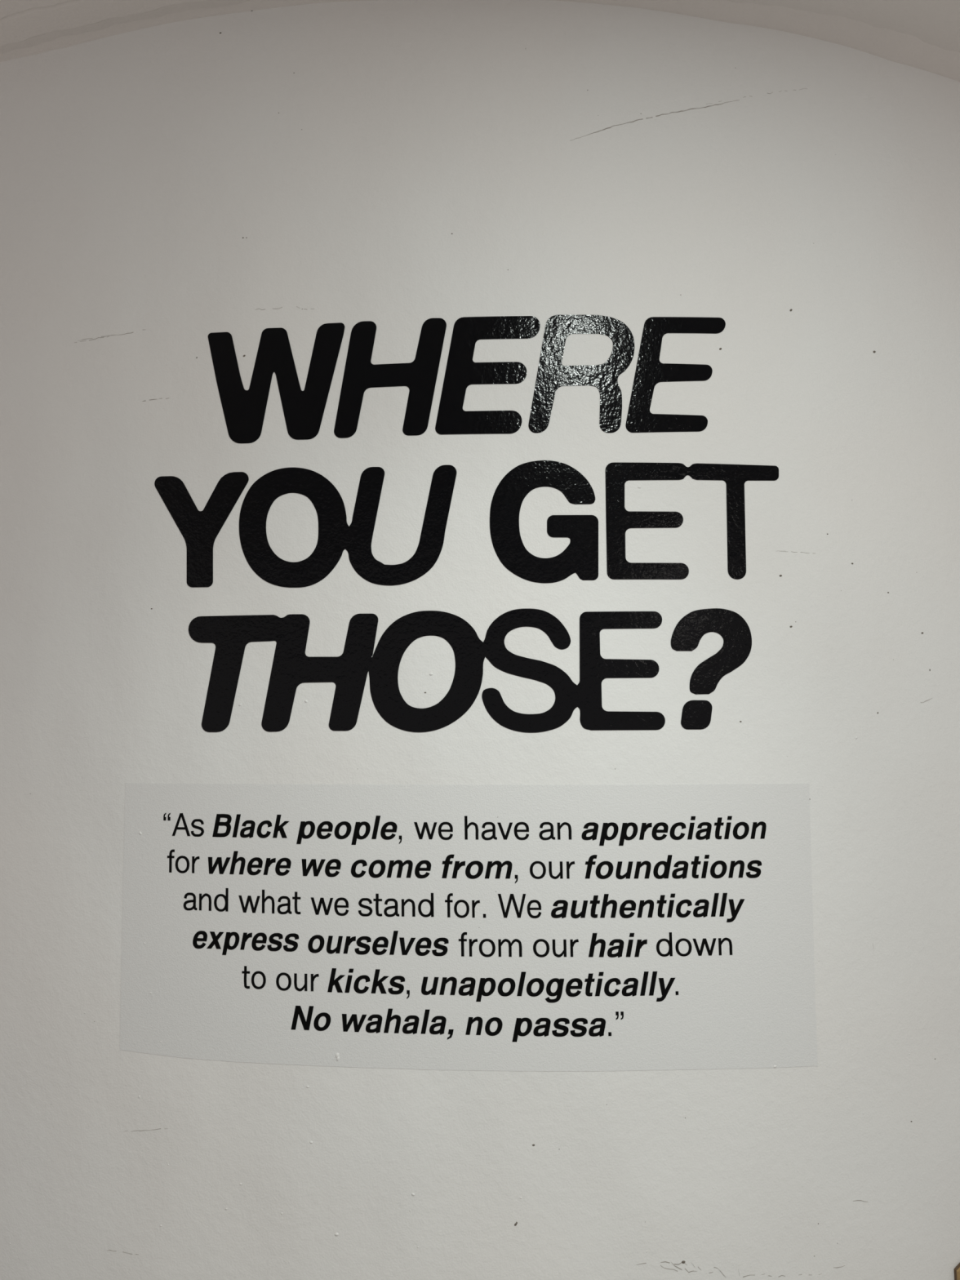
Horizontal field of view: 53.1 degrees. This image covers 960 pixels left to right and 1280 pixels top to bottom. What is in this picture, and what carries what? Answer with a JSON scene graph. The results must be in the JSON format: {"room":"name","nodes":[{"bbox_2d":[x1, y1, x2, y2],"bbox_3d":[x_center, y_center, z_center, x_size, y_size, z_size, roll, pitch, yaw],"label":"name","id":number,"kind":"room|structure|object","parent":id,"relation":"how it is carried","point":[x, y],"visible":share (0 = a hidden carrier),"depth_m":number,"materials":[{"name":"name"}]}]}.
{"room":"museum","nodes":[
{"label":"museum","id":0,"kind":"room"},
{"bbox_2d":[0,0,959,1279],"bbox_3d":[-0.005,0.274,2.129,4.058,2.837,1.092,-1,-5,0],"label":"wall","id":1,"kind":"structure","parent":0,"point":[397,166],"depth_m":1.68,"materials":[{"name":"paint"}]},
{"bbox_2d":[154,471,248,587],"bbox_3d":[-0.486,-0.191,1.671,0.178,0.202,0.002,-2,-5,11],"label":"letter","id":2,"kind":"object","parent":1,"relation":"attached to","point":[199,530],"visible":1,"depth_m":1.67,"materials":[{"name":"black plastic"}]},
{"bbox_2d":[208,322,344,443],"bbox_3d":[-0.357,-0.445,1.672,0.250,0.205,0.004,-2,-5,8],"label":"letter","id":3,"kind":"object","parent":1,"relation":"attached to","point":[244,411],"visible":1,"depth_m":1.67,"materials":[{"name":"black plastic"}]},
{"bbox_2d":[239,465,456,587],"bbox_3d":[-0.227,-0.194,1.637,0.379,0.210,0.008,-1,-5,5],"label":"joined letters","id":4,"kind":"object","parent":1,"relation":"attached to","point":[335,535],"visible":1,"depth_m":1.63,"materials":[{"name":"black plastic"}]},
{"bbox_2d":[333,318,446,438],"bbox_3d":[-0.154,-0.451,1.652,0.196,0.206,0.003,-1,-5,3],"label":"letter","id":5,"kind":"object","parent":1,"relation":"attached to","point":[420,375],"visible":1,"depth_m":1.65,"materials":[{"name":"black plastic"}]},
{"bbox_2d":[188,608,665,733],"bbox_3d":[-0.097,0.054,1.620,0.813,0.209,0.035,-1,-5,2],"label":"joined letters","id":6,"kind":"object","parent":1,"relation":"attached to","point":[230,635],"visible":1,"depth_m":1.61,"materials":[{"name":"black plastic"}]},
{"bbox_2d":[120,782,817,1071],"bbox_3d":[-0.021,0.477,1.602,1.182,0.488,0.079,-1,-5,0],"label":"sticker","id":7,"kind":"object","parent":1,"relation":"attached to","point":[624,927],"visible":1,"depth_m":1.58,"materials":[{"name":"white"}]},
{"bbox_2d":[0,0,959,81],"bbox_3d":[-0.028,-1.124,2.045,4.759,0.085,1.512,-1,-5,0],"label":"ceiling","id":8,"kind":"structure","parent":1,"relation":"attached to","point":[922,34],"depth_m":1.76,"materials":[{"name":"white paint"}]},
{"bbox_2d":[435,315,540,434],"bbox_3d":[0.013,-0.455,1.648,0.183,0.208,0.002,-1,-5,-1],"label":"letter","id":9,"kind":"object","parent":1,"relation":"attached to","point":[461,371],"visible":1,"depth_m":1.65,"materials":[{"name":"black plastic"}]},
{"bbox_2d":[489,460,598,582],"bbox_3d":[0.109,-0.201,1.628,0.185,0.211,0.002,-1,-5,-3],"label":"letter","id":10,"kind":"object","parent":1,"relation":"attached to","point":[580,557],"visible":1,"depth_m":1.63,"materials":[{"name":"black plastic"}]},
{"bbox_2d":[528,315,634,432],"bbox_3d":[0.175,-0.459,1.656,0.188,0.210,0.002,-1,-5,-5],"label":"letter","id":11,"kind":"object","parent":1,"relation":"attached to","point":[552,375],"visible":1,"depth_m":1.66,"materials":[{"name":"black plastic"}]},
{"bbox_2d":[625,316,725,432],"bbox_3d":[0.343,-0.463,1.675,0.188,0.213,0.002,0,-5,-8],"label":"letter","id":12,"kind":"object","parent":1,"relation":"attached to","point":[650,371],"visible":1,"depth_m":1.67,"materials":[{"name":"black plastic"}]},
{"bbox_2d":[605,462,778,579],"bbox_3d":[0.371,-0.205,1.657,0.319,0.204,0.006,0,-5,-9],"label":"joined letters","id":13,"kind":"object","parent":1,"relation":"attached to","point":[619,520],"visible":1,"depth_m":1.65,"materials":[{"name":"black plastic"}]},
{"bbox_2d":[671,608,751,729],"bbox_3d":[0.396,0.048,1.636,0.146,0.206,0.002,0,-5,-10],"label":"question mark","id":14,"kind":"object","parent":1,"relation":"attached to","point":[735,633],"visible":1,"depth_m":1.64,"materials":[{"name":"black plastic"}]},
{"bbox_2d":[954,1262,959,1279],"bbox_3d":[0.833,1.088,1.643,0.040,0.046,0.016,1,-5,-20],"label":"peg","id":15,"kind":"object","parent":1,"relation":"attached to","point":[957,1270],"visible":1,"depth_m":1.64,"materials":[{"name":"brown wood"}]}
]}

